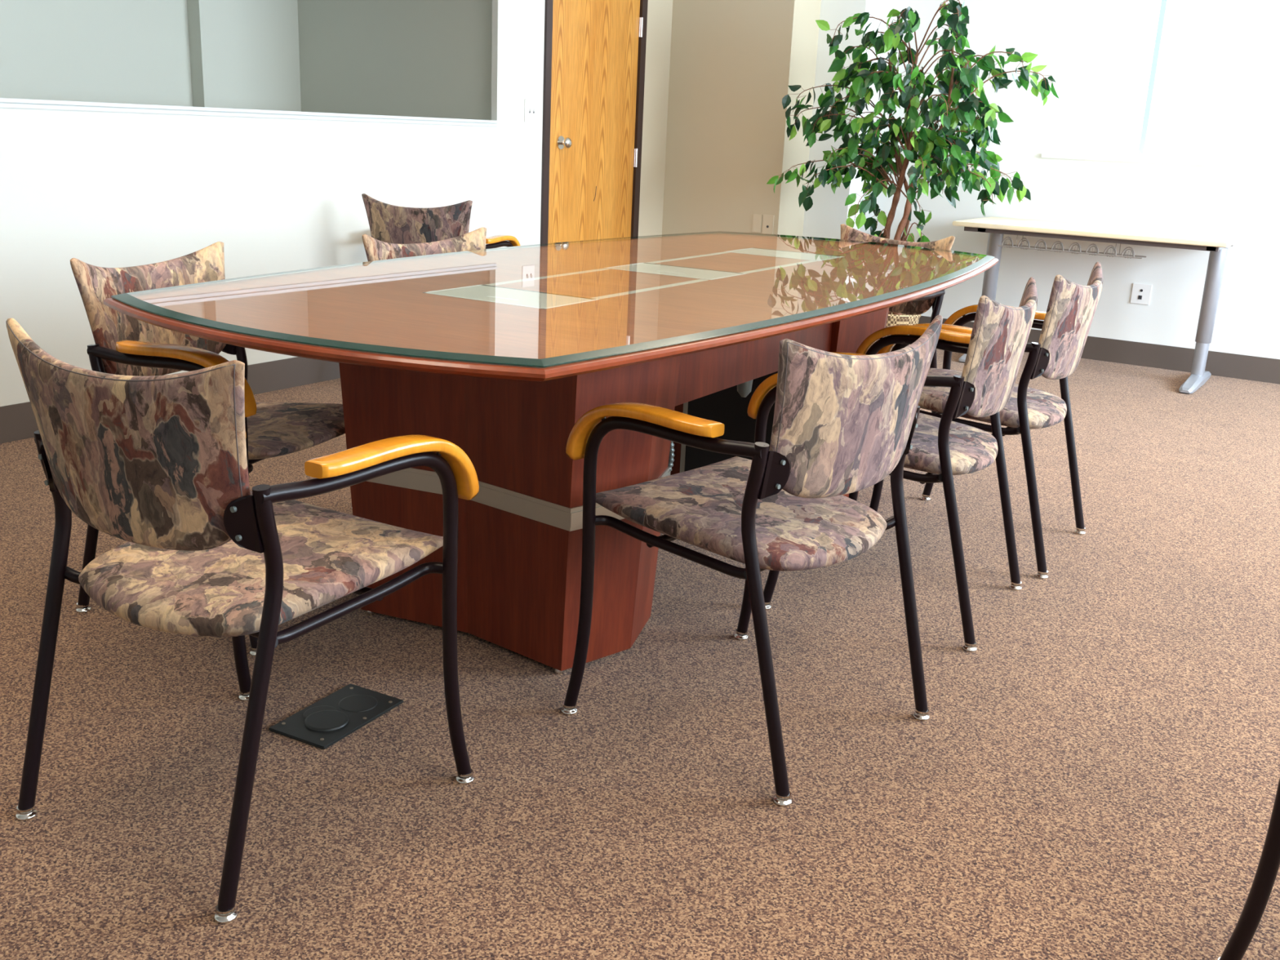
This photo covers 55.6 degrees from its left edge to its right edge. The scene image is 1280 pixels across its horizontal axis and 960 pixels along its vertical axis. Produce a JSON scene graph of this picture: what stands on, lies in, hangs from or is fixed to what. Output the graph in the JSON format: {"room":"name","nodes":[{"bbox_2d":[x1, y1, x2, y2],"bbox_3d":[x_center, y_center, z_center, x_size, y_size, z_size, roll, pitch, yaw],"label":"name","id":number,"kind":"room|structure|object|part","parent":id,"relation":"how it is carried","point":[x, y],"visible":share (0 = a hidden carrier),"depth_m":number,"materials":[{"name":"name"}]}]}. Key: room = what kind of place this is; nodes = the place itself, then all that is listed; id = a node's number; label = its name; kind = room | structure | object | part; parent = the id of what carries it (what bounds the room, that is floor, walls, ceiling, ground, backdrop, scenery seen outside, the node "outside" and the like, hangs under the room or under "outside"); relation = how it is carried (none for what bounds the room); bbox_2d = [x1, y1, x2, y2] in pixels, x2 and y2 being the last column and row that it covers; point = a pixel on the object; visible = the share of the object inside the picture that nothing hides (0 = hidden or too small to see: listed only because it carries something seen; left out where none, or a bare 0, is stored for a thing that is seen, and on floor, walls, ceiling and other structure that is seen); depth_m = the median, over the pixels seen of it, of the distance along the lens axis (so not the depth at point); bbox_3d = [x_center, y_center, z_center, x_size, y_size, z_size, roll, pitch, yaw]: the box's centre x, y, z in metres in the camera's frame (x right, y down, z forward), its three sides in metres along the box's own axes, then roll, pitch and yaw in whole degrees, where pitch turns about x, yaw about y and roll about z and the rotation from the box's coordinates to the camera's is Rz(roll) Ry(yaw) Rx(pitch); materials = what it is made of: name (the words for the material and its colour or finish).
{"room":"conference room","nodes":[
{"label":"conference room","id":0,"kind":"room"},
{"bbox_2d":[0,0,545,406],"bbox_3d":[-2.989,-1.301,3.728,1.600,2.350,8.568,12,19,31],"label":"wall","id":1,"kind":"structure","parent":0,"point":[100,188],"depth_m":5.34,"materials":[{"name":"white paint"}]},
{"bbox_2d":[0,356,340,444],"bbox_3d":[-2.610,0.014,3.257,0.006,0.122,7.657,12,19,31],"label":"baseboard","id":2,"kind":"structure","parent":1,"relation":"attached to","point":[17,421],"depth_m":4.91,"materials":[{"name":"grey rubber"}]},
{"bbox_2d":[0,97,498,126],"bbox_3d":[-2.407,-1.039,3.245,0.057,0.028,6.303,12,19,31],"label":"window sill","id":3,"kind":"structure","parent":1,"relation":"attached to","point":[2,100],"depth_m":4.50,"materials":[{"name":"white paint"}]},
{"bbox_2d":[524,98,537,122],"bbox_3d":[-0.533,-1.821,5.985,0.018,0.108,0.098,12,19,31],"label":"light switch","id":4,"kind":"object","parent":1,"relation":"attached to","point":[531,105],"visible":1,"depth_m":5.98,"materials":[{"name":"white plastic"}]},
{"bbox_2d":[540,0,648,244],"bbox_3d":[-0.273,-1.733,6.515,0.184,1.860,0.906,12,19,31],"label":"door","id":5,"kind":"structure","parent":1,"relation":"in","point":[594,51],"depth_m":6.43,"materials":[{"name":"brown wood"}]},
{"bbox_3d":[-0.384,-1.728,6.219,0.065,0.066,0.066,12,19,31],"label":"knob","id":6,"kind":"part","parent":5,"relation":"part of","materials":[{"name":"silver metal"}]},
{"bbox_2d":[0,348,1279,959],"bbox_3d":[-0.464,0.292,2.954,8.620,0.060,9.615,12,19,31],"label":"floor","id":7,"kind":"structure","parent":0,"point":[1098,779],"depth_m":2.20,"materials":[{"name":"carpet"}]},
{"bbox_2d":[70,241,345,656],"bbox_3d":[-0.925,-0.111,2.750,0.527,0.788,0.581,8,17,17],"label":"armchair","id":8,"kind":"object","parent":7,"relation":"on","point":[125,344],"visible":0.44,"depth_m":2.64,"materials":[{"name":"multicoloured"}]},
{"bbox_3d":[-1.182,0.003,2.617,0.138,0.604,0.029,8,17,17],"label":"leg","id":9,"kind":"part","parent":8,"relation":"part of","materials":[{"name":"black metal"}]},
{"bbox_3d":[-1.097,-0.375,2.737,0.092,0.288,0.493,8,17,17],"label":"backrest","id":10,"kind":"part","parent":8,"relation":"part of","materials":[{"name":"fabric"}]},
{"bbox_3d":[-0.914,-0.205,2.438,0.323,0.125,0.052,9,17,20],"label":"armrest","id":11,"kind":"part","parent":8,"relation":"part of","materials":[{"name":"orange wood"}]},
{"bbox_3d":[-1.035,-0.114,3.041,0.138,0.604,0.029,8,17,17],"label":"leg","id":12,"kind":"part","parent":8,"relation":"part of","materials":[{"name":"black metal"}]},
{"bbox_3d":[-0.961,-0.036,2.542,0.376,0.046,0.051,9,17,21],"label":"seat rail","id":13,"kind":"part","parent":8,"relation":"part of","materials":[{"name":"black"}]},
{"bbox_3d":[-0.802,0.117,2.484,0.027,0.491,0.052,-11,21,-39],"label":"leg","id":14,"kind":"part","parent":8,"relation":"part of","materials":[{"name":"black metal"}]},
{"bbox_3d":[-0.893,-0.111,2.739,0.461,0.076,0.450,8,17,17],"label":"seat","id":15,"kind":"part","parent":8,"relation":"part of","materials":[{"name":"fabric"}]},
{"bbox_2d":[5,318,479,924],"bbox_3d":[-0.636,0.144,1.917,0.581,0.788,0.527,12,19,29],"label":"armchair","id":16,"kind":"object","parent":7,"relation":"on","point":[157,464],"visible":1,"depth_m":1.72,"materials":[{"name":"fabric"}]},
{"bbox_3d":[-0.936,0.224,1.894,0.029,0.604,0.138,12,19,29],"label":"leg","id":17,"kind":"part","parent":16,"relation":"part of","materials":[{"name":"black metal"}]},
{"bbox_3d":[-0.807,0.111,2.058,0.051,0.046,0.376,10,18,25],"label":"seat rail","id":18,"kind":"part","parent":16,"relation":"part of","materials":[{"name":"black metal"}]},
{"bbox_3d":[-0.725,-0.054,1.686,0.493,0.288,0.091,12,19,29],"label":"backrest","id":19,"kind":"part","parent":16,"relation":"part of","materials":[{"name":"fabric"}]},
{"bbox_3d":[-0.752,0.182,2.268,0.027,0.491,0.052,2,16,-1],"label":"leg","id":20,"kind":"part","parent":16,"relation":"part of","materials":[{"name":"black metal"}]},
{"bbox_3d":[-0.538,0.306,1.670,0.029,0.604,0.138,12,19,29],"label":"leg","id":21,"kind":"part","parent":16,"relation":"part of","materials":[{"name":"black metal"}]},
{"bbox_3d":[-0.619,0.133,1.943,0.450,0.076,0.461,12,19,29],"label":"seat","id":22,"kind":"part","parent":16,"relation":"part of","materials":[{"name":"fabric"}]},
{"bbox_3d":[-0.429,0.190,1.845,0.051,0.046,0.376,13,19,32],"label":"seat rail","id":23,"kind":"part","parent":16,"relation":"part of","materials":[{"name":"black metal"}]},
{"bbox_3d":[-0.361,0.000,1.817,0.052,0.125,0.323,13,19,32],"label":"armrest","id":24,"kind":"part","parent":16,"relation":"part of","materials":[{"name":"orange wood"}]},
{"bbox_3d":[-0.303,0.275,2.014,0.052,0.491,0.027,-6,18,-28],"label":"leg","id":25,"kind":"part","parent":16,"relation":"part of","materials":[{"name":"black metal"}]},
{"bbox_2d":[268,683,404,749],"bbox_3d":[-0.571,0.442,2.295,0.136,0.010,0.224,11,18,26],"label":"floor outlet cover","id":26,"kind":"object","parent":7,"relation":"on","point":[322,724],"visible":1,"depth_m":2.28,"materials":[{"name":"black plastic"}]},
{"bbox_2d":[351,226,486,510],"bbox_3d":[-0.468,-0.293,3.447,0.527,0.788,0.581,13,19,33],"label":"armchair","id":27,"kind":"object","parent":7,"relation":"on","point":[375,250],"visible":0.13,"depth_m":3.48,"materials":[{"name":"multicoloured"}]},
{"bbox_3d":[-0.616,-0.570,3.482,0.092,0.288,0.493,13,19,33],"label":"backrest","id":28,"kind":"part","parent":27,"relation":"part of","materials":[{"name":"fabric"}]},
{"bbox_2d":[361,193,520,248],"bbox_3d":[-0.863,-0.808,5.161,0.581,0.788,0.527,7,17,16],"label":"armchair","id":29,"kind":"object","parent":7,"relation":"on","point":[388,223],"visible":0.31,"depth_m":4.87,"materials":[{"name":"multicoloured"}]},
{"bbox_3d":[-0.909,-0.998,4.913,0.493,0.288,0.092,7,17,16],"label":"backrest","id":30,"kind":"part","parent":29,"relation":"part of","materials":[{"name":"fabric"}]},
{"bbox_3d":[-0.582,-0.970,5.124,0.052,0.125,0.323,8,17,19],"label":"armrest","id":31,"kind":"part","parent":29,"relation":"part of","materials":[{"name":"orange wood"}]},
{"bbox_2d":[103,231,998,674],"bbox_3d":[0.052,-0.187,3.238,1.250,0.746,2.770,12,19,29],"label":"conference table","id":32,"kind":"object","parent":7,"relation":"on","point":[496,354],"visible":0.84,"depth_m":2.54,"materials":[{"name":"brown wood"}]},
{"bbox_3d":[-0.288,-0.382,2.551,0.080,0.001,0.009,12,19,29],"label":"hatch handle","id":33,"kind":"part","parent":32,"relation":"part of","materials":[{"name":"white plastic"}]},
{"bbox_3d":[0.068,-0.541,3.135,1.230,0.008,2.750,12,19,29],"label":"glass","id":34,"kind":"part","parent":32,"relation":"part of","materials":[{"name":"teal"}]},
{"bbox_3d":[0.325,-0.198,3.581,0.392,0.500,0.055,12,19,29],"label":"access panel","id":35,"kind":"part","parent":32,"relation":"part of","materials":[{"name":"black"}]},
{"bbox_2d":[560,315,942,806],"bbox_3d":[0.235,0.077,2.282,0.527,0.788,0.581,17,21,40],"label":"armchair","id":36,"kind":"object","parent":7,"relation":"on","point":[842,424],"visible":1,"depth_m":2.11,"materials":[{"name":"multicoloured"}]},
{"bbox_3d":[-0.113,0.207,2.279,0.052,0.491,0.027,6,16,11],"label":"leg","id":37,"kind":"part","parent":36,"relation":"part of","materials":[{"name":"black metal"}]},
{"bbox_3d":[0.001,-0.068,2.107,0.323,0.125,0.052,15,20,37],"label":"armrest","id":38,"kind":"part","parent":36,"relation":"part of","materials":[{"name":"orange wood"}]},
{"bbox_3d":[0.058,0.122,2.153,0.376,0.046,0.051,15,20,37],"label":"seat rail","id":39,"kind":"part","parent":36,"relation":"part of","materials":[{"name":"black metal"}]},
{"bbox_3d":[0.211,0.065,2.302,0.461,0.076,0.450,17,21,40],"label":"seat","id":40,"kind":"part","parent":36,"relation":"part of","materials":[{"name":"fabric"}]},
{"bbox_3d":[0.244,0.115,2.651,0.027,0.491,0.052,-2,17,-16],"label":"leg","id":41,"kind":"part","parent":36,"relation":"part of","materials":[{"name":"black metal"}]},
{"bbox_3d":[0.354,-0.159,2.474,0.052,0.125,0.323,-13,22,-42],"label":"armrest","id":42,"kind":"part","parent":36,"relation":"part of","materials":[{"name":"orange wood"}]},
{"bbox_3d":[0.213,0.239,2.017,0.137,0.604,0.029,17,21,40],"label":"leg","id":43,"kind":"part","parent":36,"relation":"part of","materials":[{"name":"black metal"}]},
{"bbox_3d":[0.387,-0.121,2.087,0.091,0.288,0.493,17,21,40],"label":"backrest","id":44,"kind":"part","parent":36,"relation":"part of","materials":[{"name":"fabric"}]},
{"bbox_3d":[0.358,0.045,2.466,0.051,0.046,0.376,-13,22,-42],"label":"seat rail","id":45,"kind":"part","parent":36,"relation":"part of","materials":[{"name":"black metal"}]},
{"bbox_3d":[0.529,0.157,2.347,0.138,0.604,0.029,17,21,40],"label":"leg","id":46,"kind":"part","parent":36,"relation":"part of","materials":[{"name":"black metal"}]},
{"bbox_2d":[840,223,955,413],"bbox_3d":[0.744,-0.472,4.251,0.527,0.788,0.581,-12,21,-40],"label":"armchair","id":47,"kind":"object","parent":7,"relation":"on","point":[921,305],"visible":0.14,"depth_m":4.22,"materials":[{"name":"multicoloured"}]},
{"bbox_3d":[0.899,-0.742,4.306,0.092,0.288,0.493,-12,21,-40],"label":"backrest","id":48,"kind":"part","parent":47,"relation":"part of","materials":[{"name":"fabric"}]},
{"bbox_3d":[1.036,-0.367,4.232,0.137,0.604,0.029,-12,21,-40],"label":"leg","id":49,"kind":"part","parent":47,"relation":"part of","materials":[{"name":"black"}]},
{"bbox_2d":[763,276,1037,652],"bbox_3d":[0.653,-0.091,2.923,0.527,0.788,0.581,11,18,27],"label":"armchair","id":50,"kind":"object","parent":7,"relation":"on","point":[943,447],"visible":0.62,"depth_m":2.71,"materials":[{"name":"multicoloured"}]},
{"bbox_3d":[0.325,0.063,2.843,0.052,0.491,0.027,2,16,-3],"label":"leg","id":51,"kind":"part","parent":50,"relation":"part of","materials":[{"name":"black metal"}]},
{"bbox_3d":[0.457,-0.219,2.696,0.323,0.125,0.052,10,18,24],"label":"armrest","id":52,"kind":"part","parent":50,"relation":"part of","materials":[{"name":"orange wood"}]},
{"bbox_3d":[0.579,-0.054,3.286,0.027,0.491,0.052,-7,19,-29],"label":"leg","id":53,"kind":"part","parent":50,"relation":"part of","materials":[{"name":"black metal"}]},
{"bbox_3d":[0.708,-0.335,3.133,0.323,0.125,0.052,12,19,30],"label":"armrest","id":54,"kind":"part","parent":50,"relation":"part of","materials":[{"name":"orange wood"}]},
{"bbox_3d":[0.513,-0.033,2.758,0.376,0.046,0.051,10,18,24],"label":"seat rail","id":55,"kind":"part","parent":50,"relation":"part of","materials":[{"name":"black metal"}]},
{"bbox_3d":[0.624,-0.101,2.937,0.461,0.076,0.450,11,18,27],"label":"seat","id":56,"kind":"part","parent":50,"relation":"part of","materials":[{"name":"fabric"}]},
{"bbox_3d":[0.703,0.073,2.664,0.138,0.604,0.029,11,18,27],"label":"leg","id":57,"kind":"part","parent":50,"relation":"part of","materials":[{"name":"black metal"}]},
{"bbox_3d":[0.833,-0.298,2.765,0.092,0.288,0.493,11,18,27],"label":"backrest","id":58,"kind":"part","parent":50,"relation":"part of","materials":[{"name":"fabric"}]},
{"bbox_3d":[0.928,-0.031,3.056,0.138,0.604,0.029,11,18,27],"label":"leg","id":59,"kind":"part","parent":50,"relation":"part of","materials":[{"name":"black metal"}]},
{"bbox_2d":[766,0,1060,336],"bbox_3d":[1.317,-1.475,6.053,1.311,1.759,0.720,12,19,31],"label":"potted ficus","id":60,"kind":"object","parent":7,"relation":"on","point":[957,82],"visible":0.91,"depth_m":5.88,"materials":[{"name":"plant"}]},
{"bbox_2d":[885,311,920,336],"bbox_3d":[1.294,-0.749,6.261,0.284,0.246,0.284,12,19,31],"label":"basket","id":61,"kind":"object","parent":60,"relation":"attached to","point":[893,318],"depth_m":6.11,"materials":[{"name":"wicker"}]},
{"bbox_2d":[869,262,1102,579],"bbox_3d":[0.986,-0.216,3.404,0.527,0.788,0.581,12,19,29],"label":"armchair","id":62,"kind":"object","parent":7,"relation":"on","point":[1068,318],"visible":0.62,"depth_m":3.19,"materials":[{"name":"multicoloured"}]},
{"bbox_3d":[0.653,-0.065,3.335,0.052,0.491,0.027,2,16,0],"label":"leg","id":63,"kind":"part","parent":62,"relation":"part of","materials":[{"name":"black metal"}]},
{"bbox_3d":[0.782,-0.346,3.184,0.323,0.125,0.052,11,18,26],"label":"armrest","id":64,"kind":"part","parent":62,"relation":"part of","materials":[{"name":"orange wood"}]},
{"bbox_3d":[0.925,-0.179,3.769,0.027,0.491,0.052,-6,18,-27],"label":"leg","id":65,"kind":"part","parent":62,"relation":"part of","materials":[{"name":"black metal"}]},
{"bbox_3d":[0.840,-0.160,3.244,0.376,0.046,0.051,11,18,26],"label":"seat rail","id":66,"kind":"part","parent":62,"relation":"part of","materials":[{"name":"black metal"}]},
{"bbox_3d":[0.958,-0.226,3.419,0.461,0.076,0.450,12,19,29],"label":"seat","id":67,"kind":"part","parent":62,"relation":"part of","materials":[{"name":"fabric"}]},
{"bbox_3d":[1.051,-0.459,3.612,0.323,0.125,0.052,13,19,33],"label":"armrest","id":68,"kind":"part","parent":62,"relation":"part of","materials":[{"name":"orange wood"}]},
{"bbox_3d":[1.024,-0.051,3.142,0.137,0.604,0.029,12,19,29],"label":"leg","id":69,"kind":"part","parent":62,"relation":"part of","materials":[{"name":"black metal"}]},
{"bbox_3d":[1.161,-0.421,3.240,0.092,0.288,0.493,12,19,29],"label":"backrest","id":70,"kind":"part","parent":62,"relation":"part of","materials":[{"name":"fabric"}]},
{"bbox_3d":[1.265,-0.152,3.526,0.138,0.604,0.029,12,19,29],"label":"leg","id":71,"kind":"part","parent":62,"relation":"part of","materials":[{"name":"black metal"}]},
{"bbox_2d":[952,216,1246,393],"bbox_3d":[2.276,-0.918,6.167,1.280,0.708,0.645,12,19,31],"label":"desk","id":72,"kind":"object","parent":7,"relation":"on","point":[1216,244],"visible":0.96,"depth_m":5.88,"materials":[{"name":"beige wood"}]},
{"bbox_2d":[998,235,1146,258],"bbox_3d":[2.126,-1.167,5.978,0.690,0.093,0.106,12,19,31],"label":"cable tray","id":73,"kind":"object","parent":72,"relation":"on","point":[1011,245],"depth_m":5.95,"materials":[{"name":"silver metal"}]},
{"bbox_3d":[2.275,-1.217,6.047,1.190,0.024,0.485,12,19,31],"label":"rail","id":74,"kind":"part","parent":72,"relation":"part of","materials":[{"name":"grey wood"}]},
{"bbox_2d":[1217,777,1279,959],"bbox_3d":[1.142,0.369,1.413,0.581,0.788,0.527,-1,17,-12],"label":"armchair","id":75,"kind":"object","parent":7,"relation":"on","point":[1250,918],"visible":1,"depth_m":1.62,"materials":[{"name":"black metal"}]},
{"bbox_2d":[638,0,821,235],"bbox_3d":[0.530,-2.077,6.943,0.797,2.350,0.807,12,19,31],"label":"wall","id":76,"kind":"structure","parent":0,"point":[718,73],"depth_m":6.83,"materials":[{"name":"beige paint"}]},
{"bbox_2d":[751,213,762,232],"bbox_3d":[0.662,-1.451,6.865,0.055,0.100,0.006,12,19,31],"label":"blank plate","id":77,"kind":"object","parent":76,"relation":"attached to","point":[757,219],"visible":1,"depth_m":6.86,"materials":[{"name":"beige plastic"}]},
{"bbox_2d":[761,214,773,234],"bbox_3d":[0.720,-1.436,6.829,0.068,0.110,0.008,12,19,31],"label":"wall outlet","id":78,"kind":"object","parent":76,"relation":"attached to","point":[768,220],"visible":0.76,"depth_m":6.83,"materials":[{"name":"beige plastic"}]},
{"bbox_2d":[802,0,1279,359],"bbox_3d":[2.974,-1.657,5.871,6.320,2.350,0.315,12,19,31],"label":"wall","id":79,"kind":"structure","parent":0,"point":[1242,197],"depth_m":6.36,"materials":[{"name":"white paint"}]},
{"bbox_2d":[918,315,1279,384],"bbox_3d":[3.265,-0.492,5.903,5.432,0.122,0.201,12,19,31],"label":"baseboard","id":80,"kind":"structure","parent":79,"relation":"attached to","point":[1255,368],"depth_m":6.32,"materials":[{"name":"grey rubber"}]},
{"bbox_2d":[1129,283,1151,304],"bbox_3d":[2.614,-0.971,6.332,0.094,0.104,0.008,12,19,31],"label":"wall outlet","id":81,"kind":"object","parent":79,"relation":"attached to","point":[1140,293],"visible":1,"depth_m":6.33,"materials":[{"name":"white plastic"}]},
{"bbox_2d":[1041,0,1254,166],"bbox_3d":[2.562,-2.129,6.119,0.900,1.017,0.120,12,19,31],"label":"window","id":82,"kind":"structure","parent":79,"relation":"in","point":[1140,157],"depth_m":6.19,"materials":[{"name":"white"}]},
{"bbox_3d":[2.527,-1.646,6.237,0.900,0.022,0.069,12,19,31],"label":"sill","id":83,"kind":"part","parent":82,"relation":"part of","materials":[{"name":"white"}]}
]}

